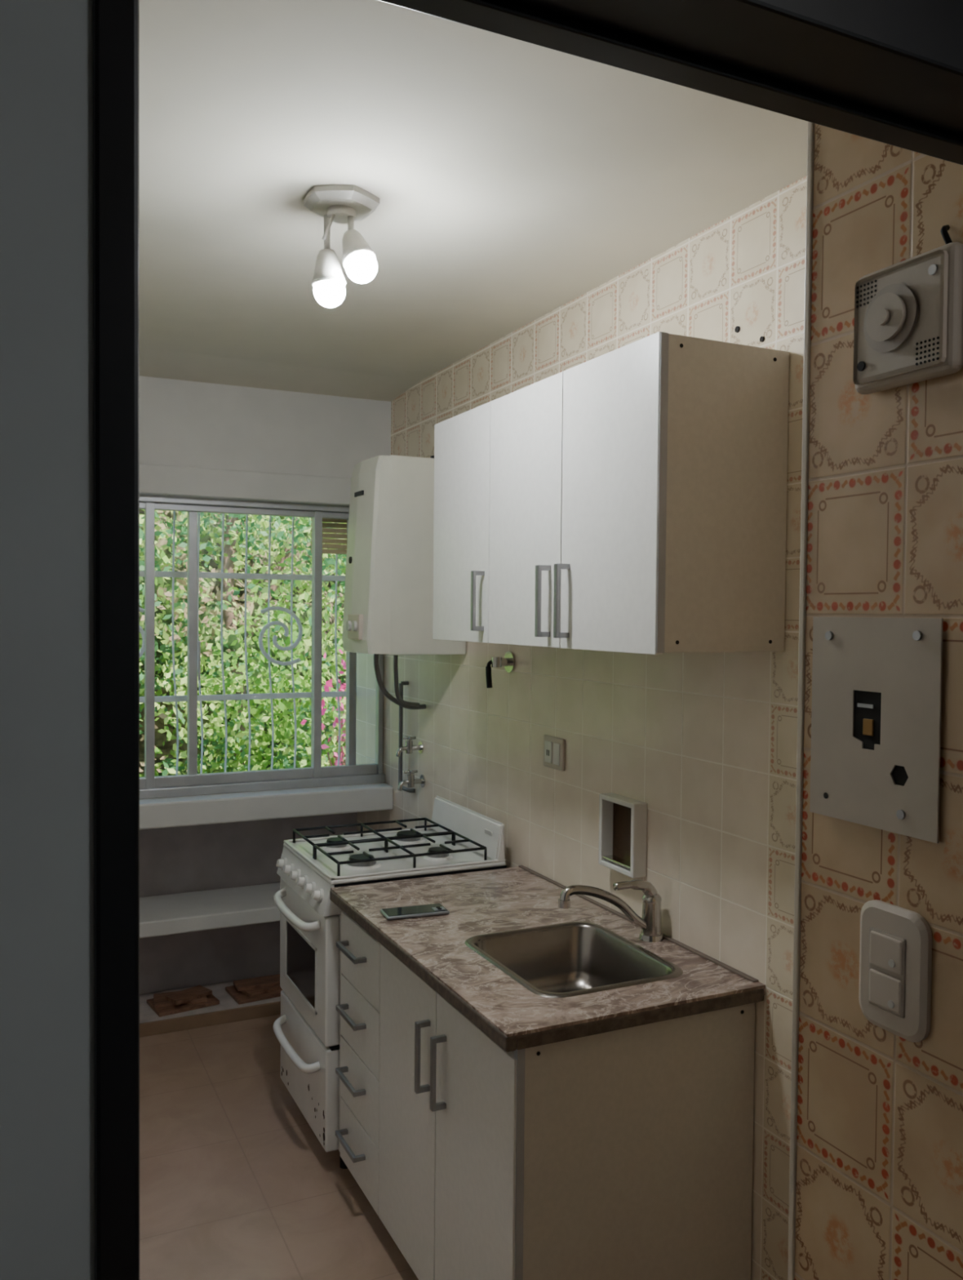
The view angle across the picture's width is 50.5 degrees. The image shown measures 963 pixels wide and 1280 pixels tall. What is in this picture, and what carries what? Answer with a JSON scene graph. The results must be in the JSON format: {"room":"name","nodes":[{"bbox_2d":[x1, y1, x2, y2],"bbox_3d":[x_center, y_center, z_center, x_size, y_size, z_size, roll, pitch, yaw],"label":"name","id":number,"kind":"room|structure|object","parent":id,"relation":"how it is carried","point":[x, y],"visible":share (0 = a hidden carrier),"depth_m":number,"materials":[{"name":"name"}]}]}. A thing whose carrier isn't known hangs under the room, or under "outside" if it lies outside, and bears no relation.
{"room":"kitchen","nodes":[
{"label":"kitchen","id":0,"kind":"room"},
{"bbox_2d":[0,0,94,1279],"bbox_3d":[-0.482,0.355,0.501,2.160,2.495,0.100,0,2,-26],"label":"wall","id":1,"kind":"structure","parent":0,"point":[47,1160],"depth_m":0.55,"materials":[{"name":"grey paint"}]},
{"bbox_2d":[92,0,962,1279],"bbox_3d":[0.129,0.375,0.786,0.809,2.450,0.115,0,2,-26],"label":"door frame","id":2,"kind":"structure","parent":1,"relation":"attached to","point":[890,72],"depth_m":0.57,"materials":[{"name":"black wood"}]},
{"bbox_2d":[139,375,391,1023],"bbox_3d":[-1.305,0.252,4.019,1.816,2.495,0.540,0,2,-26],"label":"wall","id":3,"kind":"structure","parent":0,"point":[210,916],"depth_m":4.04,"materials":[{"name":"paint"}]},
{"bbox_2d":[146,985,219,1017],"bbox_3d":[-1.195,1.432,4.081,0.240,0.043,0.179,-1,2,-34],"label":"parquet offcuts","id":4,"kind":"object","parent":3,"relation":"on","point":[163,1004],"visible":1,"depth_m":4.04,"materials":[{"name":"brown wood"}]},
{"bbox_2d":[139,1000,280,1037],"bbox_3d":[-1.239,1.479,3.892,1.816,0.050,0.014,0,2,-26],"label":"baseboard","id":5,"kind":"structure","parent":3,"relation":"attached to","point":[209,1019],"depth_m":3.97,"materials":[{"name":"brown tile"}]},
{"bbox_2d":[139,511,346,774],"bbox_3d":[-1.227,0.019,4.240,2.050,1.390,0.037,0,2,-26],"label":"window grille","id":6,"kind":"object","parent":3,"relation":"in","point":[173,574],"visible":0.33,"depth_m":4.36,"materials":[{"name":"grey metal"}]},
{"bbox_2d":[225,973,282,1004],"bbox_3d":[-0.892,1.430,4.222,0.286,0.043,0.180,0,2,-31],"label":"parquet offcuts","id":7,"kind":"object","parent":3,"relation":"on","point":[257,988],"visible":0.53,"depth_m":4.17,"materials":[{"name":"brown wood"}]},
{"bbox_2d":[139,494,385,799],"bbox_3d":[-1.130,0.018,3.918,1.586,1.150,0.100,0,2,-26],"label":"window","id":8,"kind":"structure","parent":3,"relation":"in","point":[192,784],"depth_m":3.96,"materials":[{"name":"metal"}]},
{"bbox_2d":[311,517,346,554],"bbox_3d":[-0.593,-0.461,4.313,0.260,0.196,0.015,0,2,-26],"label":"roller shutter","id":9,"kind":"object","parent":8,"relation":"attached to","point":[326,522],"visible":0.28,"depth_m":4.29,"materials":[{"name":"beige plastic"}]},
{"bbox_2d":[139,782,393,829],"bbox_3d":[-1.300,0.637,4.012,1.816,0.095,0.580,0,2,-26],"label":"window sill","id":10,"kind":"structure","parent":3,"relation":"attached to","point":[197,810],"depth_m":3.92,"materials":[{"name":"paint"}]},
{"bbox_2d":[139,1014,418,1279],"bbox_3d":[-0.450,1.628,1.417,3.000,0.100,6.050,0,2,-26],"label":"floor","id":11,"kind":"structure","parent":0,"point":[236,1183],"depth_m":2.91,"materials":[{"name":"tile"}]},
{"bbox_2d":[273,795,506,1168],"bbox_3d":[-0.321,1.043,3.247,0.622,0.973,0.531,0,2,-26],"label":"gas stove","id":12,"kind":"object","parent":11,"relation":"on","point":[458,839],"visible":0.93,"depth_m":3.11,"materials":[{"name":"white metal"}]},
{"bbox_2d":[335,911,755,1279],"bbox_3d":[0.075,1.149,2.531,0.611,0.806,1.066,0,2,-26],"label":"base cabinet","id":13,"kind":"object","parent":11,"relation":"on","point":[627,1153],"visible":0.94,"depth_m":2.11,"materials":[{"name":"laminate"}]},
{"bbox_2d":[329,865,765,1052],"bbox_3d":[0.086,0.728,2.511,0.614,0.038,1.097,0,2,-26],"label":"countertop","id":14,"kind":"structure","parent":13,"relation":"on","point":[434,948],"depth_m":2.30,"materials":[{"name":"stone"}]},
{"bbox_2d":[380,903,449,919],"bbox_3d":[-0.172,0.699,2.635,0.166,0.014,0.076,0,2,-21],"label":"mobile phone","id":15,"kind":"object","parent":14,"relation":"on","point":[424,910],"visible":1,"depth_m":2.62,"materials":[{"name":"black glass"}]},
{"bbox_2d":[465,921,683,997],"bbox_3d":[0.200,0.795,2.322,0.368,0.160,0.428,0,2,-26],"label":"sink basin","id":16,"kind":"object","parent":14,"relation":"in","point":[571,958],"visible":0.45,"depth_m":2.49,"materials":[{"name":"silver metal"}]},
{"bbox_2d":[558,880,663,942],"bbox_3d":[0.310,0.643,2.404,0.280,0.149,0.060,0,2,-26],"label":"kitchen faucet","id":17,"kind":"object","parent":14,"relation":"on","point":[650,923],"visible":1,"depth_m":2.42,"materials":[{"name":"silver metal"}]},
{"bbox_2d":[138,0,808,401],"bbox_3d":[-0.438,-0.949,1.369,3.000,0.185,6.100,0,2,-26],"label":"ceiling","id":18,"kind":"structure","parent":0,"point":[513,180],"depth_m":2.05,"materials":[{"name":"paint"}]},
{"bbox_2d":[303,184,379,307],"bbox_3d":[-0.298,-0.823,2.171,0.148,0.227,0.166,0,2,-26],"label":"ceiling lamp","id":19,"kind":"object","parent":18,"relation":"attached to","point":[337,203],"depth_m":2.14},
{"bbox_2d":[345,175,807,1279],"bbox_3d":[0.236,0.289,3.129,0.194,2.495,3.579,0,2,-26],"label":"wall","id":20,"kind":"structure","parent":0,"point":[708,740],"depth_m":2.45,"materials":[{"name":"tile"}]},
{"bbox_2d":[342,454,466,709],"bbox_3d":[-0.300,-0.185,3.571,0.380,0.900,0.370,0,2,-26],"label":"water heater","id":21,"kind":"object","parent":20,"relation":"attached to","point":[388,604],"visible":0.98,"depth_m":3.39,"materials":[{"name":"metal"}]},
{"bbox_2d":[398,680,415,792],"bbox_3d":[-0.290,0.376,3.957,0.047,0.426,0.095,0,2,-26],"label":"gas pipe","id":22,"kind":"object","parent":20,"relation":"attached to","point":[406,682],"visible":0.76,"depth_m":3.98,"materials":[{"name":"grey metal"}]},
{"bbox_2d":[395,736,423,756],"bbox_3d":[-0.275,0.402,3.852,0.102,0.075,0.052,0,2,-26],"label":"water tap","id":23,"kind":"object","parent":20,"relation":"attached to","point":[409,747],"visible":1,"depth_m":3.84,"materials":[{"name":"silver metal"}]},
{"bbox_2d":[397,769,425,791],"bbox_3d":[-0.267,0.528,3.838,0.102,0.075,0.052,0,2,-26],"label":"water tap","id":24,"kind":"object","parent":20,"relation":"attached to","point":[411,781],"visible":1,"depth_m":3.83,"materials":[{"name":"silver metal"}]},
{"bbox_2d":[485,651,515,688],"bbox_3d":[0.055,0.092,3.185,0.081,0.115,0.068,0,2,-26],"label":"gas valve","id":25,"kind":"object","parent":20,"relation":"attached to","point":[508,661],"visible":1,"depth_m":3.18,"materials":[{"name":"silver metal"}]},
{"bbox_2d":[543,734,564,771],"bbox_3d":[0.208,0.326,2.947,0.013,0.092,0.115,0,2,-26],"label":"power outlet","id":26,"kind":"object","parent":20,"relation":"attached to","point":[553,747],"visible":1,"depth_m":2.93,"materials":[{"name":"beige plastic"}]},
{"bbox_2d":[433,331,789,654],"bbox_3d":[0.228,-0.295,2.503,0.353,0.616,1.101,0,2,-26],"label":"upper cabinet","id":27,"kind":"object","parent":20,"relation":"attached to","point":[630,498],"visible":1,"depth_m":2.07,"materials":[{"name":"laminate"}]},
{"bbox_2d":[598,792,647,878],"bbox_3d":[0.362,0.495,2.602,0.049,0.185,0.160,0,2,-26],"label":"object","id":28,"kind":"object","parent":20,"relation":"attached to","point":[623,820],"visible":1,"depth_m":2.61,"materials":[{"name":"white plastic"}]},
{"bbox_2d":[734,325,740,332],"bbox_3d":[0.557,-0.676,2.220,0.004,0.014,0.013,0,2,-26],"label":"screw","id":29,"kind":"object","parent":20,"relation":"attached to","point":[737,329],"visible":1,"depth_m":2.22,"materials":[{"name":"grey metal"}]},
{"bbox_2d":[760,336,764,342],"bbox_3d":[0.591,-0.634,2.149,0.004,0.012,0.011,0,2,-26],"label":"screw","id":30,"kind":"object","parent":20,"relation":"attached to","point":[762,338],"visible":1,"depth_m":2.15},
{"bbox_2d":[787,121,814,1279],"bbox_3d":[0.378,0.343,1.212,0.011,2.495,0.009,0,2,-26],"label":"trim","id":31,"kind":"structure","parent":20,"relation":"attached to","point":[811,135],"depth_m":1.20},
{"bbox_2d":[794,123,962,1279],"bbox_3d":[0.805,0.346,1.240,0.800,2.495,0.321,0,2,-26],"label":"tiled wall","id":32,"kind":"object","parent":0,"point":[879,1183],"depth_m":1.10,"materials":[{"name":"beige tile"}]},
{"bbox_2d":[809,617,943,843],"bbox_3d":[0.421,0.089,1.101,0.008,0.226,0.177,0,2,-26],"label":"cover plate","id":33,"kind":"object","parent":32,"relation":"attached to","point":[877,682],"visible":1,"depth_m":1.09,"materials":[{"name":"grey metal"}]},
{"bbox_2d":[858,899,932,1042],"bbox_3d":[0.431,0.348,1.075,0.015,0.134,0.090,0,2,-26],"label":"light switch","id":34,"kind":"object","parent":32,"relation":"attached to","point":[895,945],"visible":1,"depth_m":1.06,"materials":[{"name":"beige plastic"}]},
{"bbox_2d":[853,224,962,394],"bbox_3d":[0.429,-0.338,1.043,0.042,0.150,0.130,0,2,-26],"label":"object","id":35,"kind":"object","parent":32,"relation":"attached to","point":[908,329],"visible":1,"depth_m":1.02,"materials":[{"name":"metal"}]},
{"label":"outside","id":36,"kind":"structure","parent":0,"visible":0},
{"bbox_3d":[-2.231,1.898,9.307,20.000,0.100,9.400,0,2,-26],"label":"ground","id":37,"kind":"structure","parent":36,"visible":0},
{"bbox_2d":[139,509,346,777],"bbox_3d":[-1.660,-0.087,6.938,11.004,4.984,3.409,0,2,-26],"label":"foliage","id":38,"kind":"object","parent":37,"relation":"on","point":[211,523],"visible":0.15,"depth_m":6.82,"materials":[{"name":"green plant"}]}
]}

